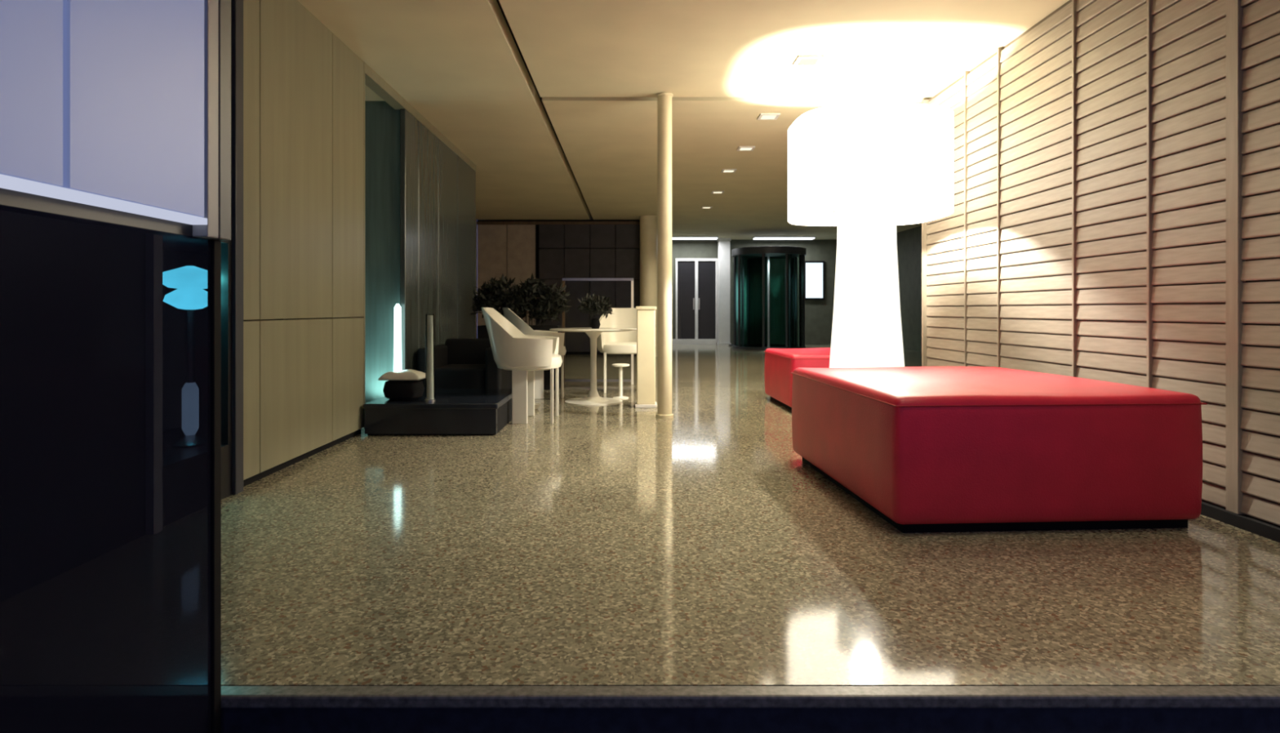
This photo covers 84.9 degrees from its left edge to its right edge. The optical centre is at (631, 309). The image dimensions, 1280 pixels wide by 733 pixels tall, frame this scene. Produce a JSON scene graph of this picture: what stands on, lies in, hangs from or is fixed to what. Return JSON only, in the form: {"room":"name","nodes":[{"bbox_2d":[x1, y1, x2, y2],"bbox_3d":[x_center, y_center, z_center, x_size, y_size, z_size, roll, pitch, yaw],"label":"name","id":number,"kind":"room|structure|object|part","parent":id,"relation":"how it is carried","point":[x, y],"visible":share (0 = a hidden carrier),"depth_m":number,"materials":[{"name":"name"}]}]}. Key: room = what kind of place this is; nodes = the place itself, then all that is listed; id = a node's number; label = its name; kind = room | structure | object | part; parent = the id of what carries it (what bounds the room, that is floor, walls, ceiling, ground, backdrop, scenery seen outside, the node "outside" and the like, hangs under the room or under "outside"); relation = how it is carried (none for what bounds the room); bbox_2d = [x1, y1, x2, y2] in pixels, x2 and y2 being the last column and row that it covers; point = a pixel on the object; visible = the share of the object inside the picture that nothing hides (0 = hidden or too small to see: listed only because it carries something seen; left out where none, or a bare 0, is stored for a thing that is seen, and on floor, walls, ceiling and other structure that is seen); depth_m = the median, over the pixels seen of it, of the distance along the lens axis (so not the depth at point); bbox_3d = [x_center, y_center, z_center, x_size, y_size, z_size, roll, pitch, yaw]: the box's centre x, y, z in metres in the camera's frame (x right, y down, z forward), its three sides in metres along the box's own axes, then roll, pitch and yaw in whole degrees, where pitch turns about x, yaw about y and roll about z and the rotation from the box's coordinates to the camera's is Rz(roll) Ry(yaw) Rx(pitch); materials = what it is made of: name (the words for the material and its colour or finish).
{"room":"lobby","nodes":[
{"label":"lobby","id":0,"kind":"room"},
{"bbox_2d":[0,0,231,732],"bbox_3d":[-0.993,-0.365,0.365,0.124,2.870,2.530,0,0,0],"label":"wall","id":1,"kind":"structure","parent":0,"point":[118,112],"depth_m":1.32,"materials":[{"name":"black glass"}]},
{"bbox_3d":[-0.975,-1.000,0.877,0.080,1.600,0.551,0,0,0],"label":"lavender panel","id":2,"kind":"part","parent":1,"relation":"part of","materials":[{"name":"purple paint"}]},
{"bbox_3d":[-0.990,-0.180,0.350,0.050,0.040,2.500,0,0,0],"label":"rail","id":3,"kind":"part","parent":1,"relation":"part of","materials":[{"name":"white metal"}]},
{"bbox_2d":[0,173,207,225],"bbox_3d":[-0.948,-0.193,0.318,0.034,0.014,2.435,0,0,0],"label":"light","id":4,"kind":"object","parent":1,"relation":"attached to","point":[38,188],"depth_m":1.23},
{"bbox_2d":[0,204,211,732],"bbox_3d":[-0.966,0.455,0.350,0.038,1.230,2.500,0,0,0],"label":"window","id":5,"kind":"structure","parent":1,"relation":"in","point":[105,327],"depth_m":1.27,"materials":[{"name":"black glass"}]},
{"bbox_3d":[-0.975,-1.000,1.347,0.080,1.600,0.371,0,0,0],"label":"lavender panel","id":6,"kind":"part","parent":1,"relation":"part of","materials":[{"name":"purple paint"}]},
{"bbox_3d":[-0.964,-0.980,1.558,0.063,1.640,0.043,0,0,0],"label":"corner post","id":7,"kind":"part","parent":1,"relation":"part of","materials":[{"name":"grey metal"}]},
{"bbox_3d":[-0.963,0.455,1.614,0.016,1.230,0.028,0,0,0],"label":"corner post","id":8,"kind":"part","parent":1,"relation":"part of","materials":[{"name":"metal"}]},
{"bbox_3d":[-0.964,-0.980,1.606,0.063,1.640,0.048,0,0,0],"label":"corner post","id":9,"kind":"part","parent":1,"relation":"part of","materials":[{"name":"metal"}]},
{"bbox_2d":[221,707,1279,732],"bbox_3d":[0.328,1.000,1.661,4.944,0.140,0.038,0,0,0],"label":"trim","id":10,"kind":"structure","parent":1,"relation":"attached to","point":[233,720],"depth_m":1.64,"materials":[{"name":"black stone"}]},
{"bbox_2d":[220,0,476,499],"bbox_3d":[-2.554,-0.450,6.550,1.291,2.700,14.900,0,0,0],"label":"wall","id":11,"kind":"structure","parent":0,"point":[347,209],"depth_m":4.41,"materials":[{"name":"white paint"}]},
{"bbox_3d":[-1.944,-0.450,3.435,0.040,2.700,0.070,0,0,0],"label":"metal post","id":12,"kind":"part","parent":11,"relation":"part of","materials":[{"name":"metal"}]},
{"bbox_3d":[-1.994,-0.874,3.567,0.100,1.852,0.179,0,0,0],"label":"wall panel","id":13,"kind":"part","parent":11,"relation":"part of","materials":[{"name":"beige paint"}]},
{"bbox_3d":[-1.994,0.457,3.567,0.100,0.797,0.179,0,0,0],"label":"wall panel","id":14,"kind":"part","parent":11,"relation":"part of","materials":[{"name":"beige paint"}]},
{"bbox_3d":[-1.994,0.457,4.103,0.100,0.797,0.879,0,0,0],"label":"wall panel","id":15,"kind":"part","parent":11,"relation":"part of","materials":[{"name":"beige paint"}]},
{"bbox_3d":[-1.994,-0.874,4.103,0.100,1.852,0.879,0,0,0],"label":"wall panel","id":16,"kind":"part","parent":11,"relation":"part of","materials":[{"name":"beige paint"}]},
{"bbox_2d":[243,429,360,486],"bbox_3d":[-2.024,0.877,4.287,0.100,0.045,1.625,0,0,0],"label":"baseboard","id":17,"kind":"structure","parent":11,"relation":"attached to","point":[246,482],"depth_m":4.12,"materials":[{"name":"wood"}]},
{"bbox_3d":[-1.994,0.457,4.812,0.100,0.797,0.529,0,0,0],"label":"wall panel","id":18,"kind":"part","parent":11,"relation":"part of","materials":[{"name":"beige paint"}]},
{"bbox_3d":[-1.994,-0.874,4.812,0.100,1.852,0.529,0,0,0],"label":"wall panel","id":19,"kind":"part","parent":11,"relation":"part of","materials":[{"name":"beige paint"}]},
{"bbox_3d":[-2.009,-0.472,5.090,0.130,2.655,0.020,0,0,0],"label":"panel","id":20,"kind":"part","parent":11,"relation":"part of","materials":[{"name":"beige paint"}]},
{"bbox_3d":[-1.969,-0.422,6.190,0.050,2.605,0.364,0,0,0],"label":"grey panel","id":21,"kind":"part","parent":11,"relation":"part of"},
{"bbox_3d":[-1.969,-0.422,6.705,0.050,2.605,0.634,0,0,0],"label":"grey panel","id":22,"kind":"part","parent":11,"relation":"part of","materials":[{"name":"grey metal"}]},
{"bbox_3d":[-1.969,-0.422,7.415,0.050,2.605,0.754,0,0,0],"label":"grey panel","id":23,"kind":"part","parent":11,"relation":"part of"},
{"bbox_3d":[-1.969,-0.422,8.260,0.050,2.605,0.904,0,0,0],"label":"grey panel","id":24,"kind":"part","parent":11,"relation":"part of","materials":[{"name":"grey"}]},
{"bbox_2d":[297,0,1069,239],"bbox_3d":[1.550,-1.900,8.550,9.300,0.200,18.900,0,0,0],"label":"ceiling","id":25,"kind":"structure","parent":0,"point":[553,104],"depth_m":5.36,"materials":[{"name":"paint"}]},
{"bbox_3d":[-1.971,-1.860,8.550,2.258,0.120,18.900,0,0,0],"label":"panel","id":26,"kind":"part","parent":25,"relation":"part of","materials":[{"name":"paint"}]},
{"bbox_2d":[671,235,718,239],"bbox_3d":[1.370,-1.770,17.300,1.500,0.060,0.320,0,0,0],"label":"light","id":27,"kind":"object","parent":25,"relation":"attached to","point":[673,237],"visible":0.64,"depth_m":17.16,"materials":[{"name":"white paint"}]},
{"bbox_2d":[671,237,717,239],"bbox_3d":[1.370,-1.755,17.300,1.460,0.030,0.280,0,0,0],"label":"diffuser","id":28,"kind":"object","parent":27,"relation":"attached to","point":[673,238],"depth_m":17.17,"materials":[{"name":"white plastic"}]},
{"bbox_2d":[701,206,712,208],"bbox_3d":[1.310,-1.794,12.300,0.180,0.012,0.180,0,0,0],"label":"recessed light","id":29,"kind":"object","parent":25,"relation":"in","point":[702,207],"visible":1,"depth_m":12.31,"materials":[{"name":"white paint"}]},
{"bbox_2d":[711,191,724,193],"bbox_3d":[1.310,-1.794,10.700,0.180,0.012,0.180,0,0,0],"label":"recessed light","id":30,"kind":"object","parent":25,"relation":"in","point":[713,192],"visible":1,"depth_m":10.68,"materials":[{"name":"white paint"}]},
{"bbox_2d":[720,168,736,173],"bbox_3d":[1.250,-1.794,9.050,0.180,0.012,0.180,0,0,0],"label":"recessed light","id":31,"kind":"object","parent":25,"relation":"in","point":[723,171],"visible":1,"depth_m":9.05,"materials":[{"name":"white paint"}]},
{"bbox_3d":[2.712,-1.860,12.015,6.975,0.120,11.970,0,0,0],"label":"panel","id":32,"kind":"part","parent":25,"relation":"part of","materials":[{"name":"paint"}]},
{"bbox_2d":[736,146,755,151],"bbox_3d":[1.270,-1.794,7.800,0.180,0.012,0.180,0,0,0],"label":"recessed light","id":33,"kind":"object","parent":25,"relation":"in","point":[740,148],"visible":1,"depth_m":7.78,"materials":[{"name":"white paint"}]},
{"bbox_2d":[757,113,780,119],"bbox_3d":[1.270,-1.794,6.510,0.180,0.012,0.180,0,0,0],"label":"recessed light","id":34,"kind":"object","parent":25,"relation":"in","point":[762,116],"visible":1,"depth_m":6.49,"materials":[{"name":"white paint"}]},
{"bbox_2d":[752,235,815,239],"bbox_3d":[3.750,-1.770,17.300,1.500,0.060,0.320,0,0,0],"label":"light","id":35,"kind":"object","parent":25,"relation":"attached to","point":[755,237],"visible":1,"depth_m":17.16,"materials":[{"name":"white paint"}]},
{"bbox_2d":[753,237,814,239],"bbox_3d":[3.750,-1.755,17.300,1.460,0.030,0.280,0,0,0],"label":"diffuser","id":36,"kind":"object","parent":35,"relation":"attached to","point":[754,238],"depth_m":17.17,"materials":[{"name":"white plastic"}]},
{"bbox_3d":[2.712,-1.860,2.515,6.975,0.120,6.830,0,0,0],"label":"panel","id":37,"kind":"part","parent":25,"relation":"part of","materials":[{"name":"paint"}]},
{"bbox_2d":[792,55,823,66],"bbox_3d":[1.270,-1.794,5.050,0.180,0.012,0.180,0,0,0],"label":"recessed light","id":38,"kind":"object","parent":25,"relation":"in","point":[802,60],"visible":1,"depth_m":5.04,"materials":[{"name":"white paint"}]},
{"bbox_2d":[476,220,921,354],"bbox_3d":[1.600,-0.450,12.050,9.400,2.700,12.100,0,0,0],"label":"wall","id":39,"kind":"structure","parent":0,"point":[551,251],"depth_m":14.00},
{"bbox_3d":[-2.800,-0.430,14.025,0.588,2.540,0.050,0,0,0],"label":"panel","id":40,"kind":"part","parent":39,"relation":"part of","materials":[{"name":"brown wood"}]},
{"bbox_3d":[-2.215,-0.430,14.025,0.558,2.540,0.050,0,0,0],"label":"panel","id":41,"kind":"part","parent":39,"relation":"part of","materials":[{"name":"brown wood"}]},
{"bbox_3d":[-1.605,0.120,14.005,0.498,1.440,0.090,0,0,0],"label":"panel","id":42,"kind":"part","parent":39,"relation":"part of","materials":[{"name":"black"}]},
{"bbox_3d":[-1.605,-1.465,14.005,0.498,0.470,0.090,0,0,0],"label":"panel","id":43,"kind":"part","parent":39,"relation":"part of","materials":[{"name":"brown wood"}]},
{"bbox_3d":[-1.605,-0.915,14.005,0.498,0.610,0.090,0,0,0],"label":"panel","id":44,"kind":"part","parent":39,"relation":"part of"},
{"bbox_3d":[-1.470,-1.730,13.975,3.260,0.060,0.050,0,0,0],"label":"rail","id":45,"kind":"part","parent":39,"relation":"part of","materials":[{"name":"brown wood"}]},
{"bbox_3d":[-1.095,-1.465,14.005,0.498,0.470,0.090,0,0,0],"label":"panel","id":46,"kind":"part","parent":39,"relation":"part of","materials":[{"name":"brown wood"}]},
{"bbox_3d":[-1.095,-0.915,14.005,0.498,0.610,0.090,0,0,0],"label":"panel","id":47,"kind":"part","parent":39,"relation":"part of","materials":[{"name":"black wood"}]},
{"bbox_3d":[-1.095,0.120,14.005,0.498,1.440,0.090,0,0,0],"label":"panel","id":48,"kind":"part","parent":39,"relation":"part of","materials":[{"name":"black"}]},
{"bbox_3d":[-0.585,-1.465,14.005,0.498,0.470,0.090,0,0,0],"label":"panel","id":49,"kind":"part","parent":39,"relation":"part of","materials":[{"name":"brown wood"}]},
{"bbox_3d":[-0.585,-0.915,14.005,0.498,0.610,0.090,0,0,0],"label":"panel","id":50,"kind":"part","parent":39,"relation":"part of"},
{"bbox_3d":[-0.585,0.120,14.005,0.498,1.440,0.090,0,0,0],"label":"panel","id":51,"kind":"part","parent":39,"relation":"part of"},
{"bbox_3d":[-0.085,-1.465,14.005,0.478,0.470,0.090,0,0,0],"label":"panel","id":52,"kind":"part","parent":39,"relation":"part of","materials":[{"name":"brown wood"}]},
{"bbox_3d":[-0.085,-0.915,14.005,0.478,0.610,0.090,0,0,0],"label":"panel","id":53,"kind":"part","parent":39,"relation":"part of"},
{"bbox_3d":[-0.085,0.120,14.005,0.478,1.440,0.090,0,0,0],"label":"panel","id":54,"kind":"part","parent":39,"relation":"part of","materials":[{"name":"black wood"}]},
{"bbox_2d":[671,338,715,345],"bbox_3d":[1.325,0.825,17.938,1.650,0.150,0.055,0,0,0],"label":"baseboard","id":55,"kind":"structure","parent":39,"relation":"attached to","point":[674,341],"depth_m":17.91,"materials":[{"name":"white paint"}]},
{"bbox_2d":[675,257,717,344],"bbox_3d":[1.660,-0.210,18.035,1.080,2.220,0.130,0,0,0],"label":"door","id":56,"kind":"structure","parent":39,"relation":"in","point":[696,278],"depth_m":18.01,"materials":[{"name":"metal"}]},
{"bbox_3d":[1.145,-0.210,18.025,0.050,2.220,0.110,0,0,0],"label":"frame","id":57,"kind":"part","parent":56,"relation":"part of","materials":[{"name":"white paint"}]},
{"bbox_3d":[1.415,-0.150,18.014,0.290,1.800,0.012,0,0,0],"label":"glass panel","id":58,"kind":"part","parent":56,"relation":"part of","materials":[{"name":"black glass"}]},
{"bbox_3d":[1.657,-0.175,18.010,0.075,2.150,0.080,0,0,0],"label":"frame","id":59,"kind":"part","parent":56,"relation":"part of","materials":[{"name":"white paint"}]},
{"bbox_3d":[1.660,-1.285,18.025,0.980,0.070,0.110,0,0,0],"label":"frame","id":60,"kind":"part","parent":56,"relation":"part of","materials":[{"name":"white paint"}]},
{"bbox_3d":[1.905,-0.150,18.014,0.290,1.800,0.012,0,0,0],"label":"glass panel","id":61,"kind":"part","parent":56,"relation":"part of","materials":[{"name":"black glass"}]},
{"bbox_3d":[2.175,-0.210,18.025,0.050,2.220,0.110,0,0,0],"label":"frame","id":62,"kind":"part","parent":56,"relation":"part of","materials":[{"name":"white paint"}]},
{"bbox_2d":[731,245,806,350],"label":"door","id":63,"kind":"structure","parent":39,"relation":"in","point":[766,277],"depth_m":16.64,"materials":[{"name":"paint"}]},
{"bbox_3d":[3.179,-0.205,16.882,1.480,2.090,0.476,0,0,0],"label":"curved pane","id":64,"kind":"part","parent":63,"relation":"part of","materials":[{"name":"teal glass"}]},
{"bbox_3d":[3.180,-0.170,16.300,0.070,2.140,0.070,0,0,0],"label":"post","id":65,"kind":"part","parent":63,"relation":"part of","materials":[{"name":"metal"}]},
{"bbox_3d":[3.695,-0.205,15.713,0.639,2.090,0.079,0,0,-41],"label":"curved pane","id":66,"kind":"part","parent":63,"relation":"part of","materials":[{"name":"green glass"}]},
{"bbox_2d":[804,261,824,300],"bbox_3d":[4.670,-0.750,17.962,0.540,1.000,0.056,0,0,0],"label":"wall screen","id":67,"kind":"object","parent":39,"relation":"attached to","point":[814,270],"visible":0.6,"depth_m":17.93,"materials":[{"name":"white glass"}]},
{"bbox_2d":[221,344,1279,685],"bbox_3d":[1.550,0.985,9.890,9.500,0.170,16.420,0,0,0],"label":"floor","id":68,"kind":"structure","parent":0,"point":[621,544],"depth_m":2.39,"materials":[{"name":"stone"}]},
{"bbox_2d":[363,388,511,435],"bbox_3d":[-1.440,0.786,5.470,0.960,0.228,0.960,0,0,0],"label":"platform","id":69,"kind":"object","parent":68,"relation":"on","point":[454,411],"visible":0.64,"depth_m":5.00,"materials":[{"name":"black paint"}]},
{"bbox_2d":[382,380,424,400],"bbox_3d":[-1.720,0.594,5.280,0.300,0.156,0.300,0,0,0],"label":"pouf","id":70,"kind":"object","parent":69,"relation":"on","point":[397,390],"visible":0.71,"depth_m":5.17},
{"bbox_2d":[377,368,425,380],"bbox_3d":[-1.720,0.486,5.280,0.300,0.070,0.240,0,0,0],"label":"cushion","id":71,"kind":"object","parent":70,"relation":"on","point":[408,374],"visible":0.97,"depth_m":5.18,"materials":[{"name":"white fabric"}]},
{"bbox_2d":[393,303,401,371],"bbox_3d":[-1.985,0.425,5.930,0.068,0.950,0.068,0,0,0],"label":"tube","id":72,"kind":"object","parent":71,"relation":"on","point":[397,316],"visible":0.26,"depth_m":5.91,"materials":[{"name":"glass"}]},
{"bbox_2d":[424,314,435,401],"bbox_3d":[-1.485,0.352,5.150,0.076,0.640,0.076,0,0,0],"label":"glass cylinder","id":73,"kind":"object","parent":69,"relation":"on","point":[429,319],"visible":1,"depth_m":5.13,"materials":[{"name":"glass"}]},
{"bbox_3d":[-1.440,0.799,5.015,0.940,0.178,0.030,0,0,0],"label":"panel","id":74,"kind":"part","parent":69,"relation":"part of","materials":[{"name":"black paint"}]},
{"bbox_2d":[417,338,511,388],"bbox_3d":[-1.535,0.590,6.510,0.730,0.620,0.660,0,0,0],"label":"armchair","id":75,"kind":"object","parent":68,"relation":"on","point":[460,363],"visible":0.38,"depth_m":6.22,"materials":[{"name":"leather"}]},
{"bbox_3d":[-1.835,0.570,6.490,0.130,0.460,0.620,0,0,0],"label":"armrest","id":76,"kind":"part","parent":75,"relation":"part of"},
{"bbox_3d":[-1.535,0.660,6.460,0.470,0.280,0.520,0,0,0],"label":"seat","id":77,"kind":"part","parent":75,"relation":"part of","materials":[{"name":"black fabric"}]},
{"bbox_3d":[-1.550,0.540,6.780,0.500,0.520,0.120,0,0,0],"label":"backrest","id":78,"kind":"part","parent":75,"relation":"part of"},
{"bbox_3d":[-1.235,0.570,6.510,0.130,0.460,0.660,0,0,0],"label":"armrest","id":79,"kind":"part","parent":75,"relation":"part of","materials":[{"name":"black fabric"}]},
{"bbox_2d":[470,273,572,390],"bbox_3d":[-1.264,0.241,8.008,1.174,1.319,0.503,0,0,0],"label":"planter","id":80,"kind":"object","parent":68,"relation":"on","point":[547,303],"visible":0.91,"depth_m":7.89,"materials":[{"name":"green plant"}]},
{"bbox_2d":[480,306,562,423],"bbox_3d":[-0.897,0.440,5.720,0.649,0.920,0.609,0,0,0],"label":"armchair","id":81,"kind":"object","parent":68,"relation":"on","point":[517,352],"visible":1,"depth_m":5.51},
{"bbox_3d":[-0.885,0.680,5.520,0.120,0.440,0.030,0,0,0],"label":"leg","id":82,"kind":"part","parent":81,"relation":"part of","materials":[{"name":"white plastic"}]},
{"bbox_3d":[-0.835,0.422,5.720,0.524,0.115,0.534,0,0,0],"label":"seat","id":83,"kind":"part","parent":81,"relation":"part of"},
{"bbox_3d":[-0.885,0.680,5.920,0.120,0.440,0.030,0,0,0],"label":"leg","id":84,"kind":"part","parent":81,"relation":"part of","materials":[{"name":"white plastic"}]},
{"bbox_3d":[-0.632,0.680,5.530,0.025,0.440,0.024,0,0,0],"label":"leg","id":85,"kind":"part","parent":81,"relation":"part of","materials":[{"name":"white plastic"}]},
{"bbox_3d":[-0.632,0.680,5.910,0.025,0.440,0.024,0,0,0],"label":"leg","id":86,"kind":"part","parent":81,"relation":"part of","materials":[{"name":"white plastic"}]},
{"bbox_2d":[502,307,566,399],"bbox_3d":[-1.010,0.440,7.234,0.649,0.920,0.609,0,0,-14],"label":"armchair","id":87,"kind":"object","parent":68,"relation":"on","point":[509,315],"visible":0.27,"depth_m":7.03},
{"bbox_3d":[-0.949,0.680,7.044,0.120,0.440,0.030,0,0,-14],"label":"leg","id":88,"kind":"part","parent":87,"relation":"part of","materials":[{"name":"white plastic"}]},
{"bbox_3d":[-0.950,0.422,7.250,0.524,0.115,0.534,0,0,-14],"label":"seat","id":89,"kind":"part","parent":87,"relation":"part of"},
{"bbox_3d":[-0.707,0.680,7.116,0.025,0.440,0.024,0,0,-14],"label":"leg","id":90,"kind":"part","parent":87,"relation":"part of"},
{"bbox_2d":[534,403,540,408],"bbox_3d":[-0.890,0.877,6.360,0.120,0.045,0.120,0,0,0],"label":"dish","id":91,"kind":"object","parent":68,"relation":"on","point":[536,405],"visible":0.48,"depth_m":6.33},
{"bbox_2d":[549,327,636,405],"bbox_3d":[-0.376,0.543,6.850,0.860,0.714,0.860,0,0,0],"label":"pedestal table","id":92,"kind":"object","parent":68,"relation":"on","point":[593,398],"visible":0.99,"depth_m":6.80,"materials":[{"name":"white plastic"}]},
{"bbox_3d":[-0.376,0.549,6.850,0.320,0.678,0.320,0,0,0],"label":"stem","id":93,"kind":"part","parent":92,"relation":"part of","materials":[{"name":"white plastic"}]},
{"bbox_2d":[577,292,613,328],"bbox_3d":[-0.356,0.009,6.889,0.379,0.354,0.346,0,0,0],"label":"bunch","id":94,"kind":"object","parent":92,"relation":"on","point":[594,305],"visible":1,"depth_m":6.84,"materials":[{"name":"green plant"}]},
{"bbox_2d":[562,278,633,384],"bbox_3d":[-0.410,0.260,8.450,0.860,1.280,0.030,0,0,0],"label":"frame","id":95,"kind":"object","parent":68,"relation":"on","point":[631,380],"visible":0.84,"depth_m":8.43,"materials":[{"name":"metal"}]},
{"bbox_3d":[-0.825,0.275,8.450,0.030,1.250,0.030,0,0,0],"label":"post","id":96,"kind":"part","parent":95,"relation":"part of","materials":[{"name":"grey metal"}]},
{"bbox_3d":[-0.410,-0.365,8.450,0.860,0.030,0.030,0,0,0],"label":"rail","id":97,"kind":"part","parent":95,"relation":"part of","materials":[{"name":"metal"}]},
{"bbox_3d":[-0.410,0.855,8.450,0.800,0.030,0.030,0,0,0],"label":"rail","id":98,"kind":"part","parent":95,"relation":"part of","materials":[{"name":"metal"}]},
{"bbox_3d":[0.005,0.275,8.450,0.030,1.250,0.030,0,0,0],"label":"post","id":99,"kind":"part","parent":95,"relation":"part of","materials":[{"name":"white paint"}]},
{"bbox_2d":[596,307,637,393],"bbox_3d":[-0.100,0.440,7.812,0.609,0.920,0.649,0,0,0],"label":"armchair","id":100,"kind":"object","parent":68,"relation":"on","point":[617,342],"visible":0.54,"depth_m":8.00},
{"bbox_3d":[-0.300,0.680,7.800,0.030,0.440,0.120,0,0,0],"label":"leg","id":101,"kind":"part","parent":100,"relation":"part of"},
{"bbox_3d":[-0.290,0.680,7.548,0.024,0.440,0.025,0,0,0],"label":"leg","id":102,"kind":"part","parent":100,"relation":"part of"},
{"bbox_3d":[-0.100,0.422,7.750,0.534,0.115,0.524,0,0,0],"label":"seat","id":103,"kind":"part","parent":100,"relation":"part of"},
{"bbox_2d":[612,363,629,399],"bbox_3d":[-0.115,0.725,7.120,0.180,0.350,0.180,0,0,0],"label":"stool","id":104,"kind":"object","parent":68,"relation":"on","point":[620,366],"visible":0.99,"depth_m":7.10,"materials":[{"name":"white plastic"}]},
{"bbox_3d":[-0.115,0.734,7.120,0.040,0.308,0.040,0,0,0],"label":"stem","id":105,"kind":"part","parent":104,"relation":"part of","materials":[{"name":"white metal"}]},
{"bbox_3d":[-0.115,0.565,7.120,0.180,0.030,0.180,0,0,0],"label":"seat","id":106,"kind":"part","parent":104,"relation":"part of","materials":[{"name":"white plastic"}]},
{"bbox_2d":[635,306,657,408],"bbox_3d":[0.130,0.435,6.520,0.200,0.930,0.230,0,0,0],"label":"stand","id":107,"kind":"object","parent":68,"relation":"on","point":[646,315],"visible":1,"depth_m":6.42,"materials":[{"name":"paint"}]},
{"bbox_3d":[0.130,-0.015,6.520,0.190,0.030,0.220,0,0,0],"label":"plate","id":108,"kind":"part","parent":107,"relation":"part of","materials":[{"name":"beige paint"}]},
{"bbox_3d":[0.130,0.885,6.520,0.200,0.030,0.230,0,0,0],"label":"foot plate","id":109,"kind":"part","parent":107,"relation":"part of","materials":[{"name":"white paint"}]},
{"bbox_2d":[639,215,657,356],"bbox_3d":[0.320,-0.450,13.500,0.364,2.700,0.364,0,0,0],"label":"round column","id":110,"kind":"structure","parent":68,"relation":"on","point":[648,224],"depth_m":13.36,"materials":[{"name":"beige paint"}]},
{"bbox_2d":[655,92,673,418],"bbox_3d":[0.274,-0.450,5.860,0.148,2.700,0.148,0,0,0],"label":"round column","id":111,"kind":"structure","parent":68,"relation":"on","point":[664,99],"depth_m":5.81,"materials":[{"name":"beige paint"}]},
{"bbox_2d":[716,238,731,345],"bbox_3d":[2.330,-0.450,17.750,0.320,2.700,0.320,0,0,0],"label":"square pillar","id":112,"kind":"structure","parent":68,"relation":"on","point":[723,244],"depth_m":17.61,"materials":[{"name":"white paint"}]},
{"bbox_2d":[728,261,733,346],"bbox_3d":[2.620,-0.150,17.450,0.400,2.100,0.240,0,0,0],"label":"panel","id":113,"kind":"object","parent":68,"relation":"on","point":[732,262],"visible":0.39,"depth_m":17.43,"materials":[{"name":"paint"}]},
{"bbox_2d":[764,347,831,410],"bbox_3d":[1.835,0.640,6.589,0.963,0.521,1.065,0,0,-2],"label":"ottoman","id":114,"kind":"object","parent":68,"relation":"on","point":[779,362],"visible":0.42,"depth_m":6.34,"materials":[{"name":"red leather"}]},
{"bbox_2d":[787,103,953,368],"bbox_3d":[1.775,-0.259,5.300,1.117,2.318,0.983,0,0,0],"label":"floor lamp","id":115,"kind":"object","parent":68,"relation":"on","point":[864,171],"visible":0.81,"depth_m":4.92,"materials":[{"name":"fabric"}]},
{"bbox_3d":[1.775,-1.054,5.300,1.117,0.728,0.983,0,0,0],"label":"lamp shade","id":116,"kind":"part","parent":115,"relation":"part of","materials":[{"name":"fabric"}]},
{"bbox_2d":[790,366,1207,533],"bbox_3d":[1.644,0.618,3.532,1.298,0.564,1.475,0,0,-3],"label":"ottoman","id":117,"kind":"object","parent":68,"relation":"on","point":[925,449],"visible":1,"depth_m":2.82,"materials":[{"name":"red leather"}]},
{"bbox_2d":[921,0,1279,525],"bbox_3d":[2.623,-0.450,3.830,0.255,2.700,4.400,0,0,0],"label":"wall","id":118,"kind":"structure","parent":0,"point":[1115,217],"depth_m":3.54,"materials":[{"name":"beige wood"}]},
{"bbox_2d":[221,685,1279,707],"bbox_3d":[0.328,0.915,1.655,4.944,0.030,0.050,0,0,0],"label":"trim","id":119,"kind":"structure","parent":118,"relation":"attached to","point":[232,696],"depth_m":1.63,"materials":[{"name":"metal"}]},
{"bbox_2d":[1200,500,1279,542],"bbox_3d":[2.522,0.875,3.815,0.045,0.050,4.370,0,0,0],"label":"baseboard","id":120,"kind":"structure","parent":118,"relation":"attached to","point":[1267,530],"depth_m":2.87,"materials":[{"name":"black wood"}]}
]}

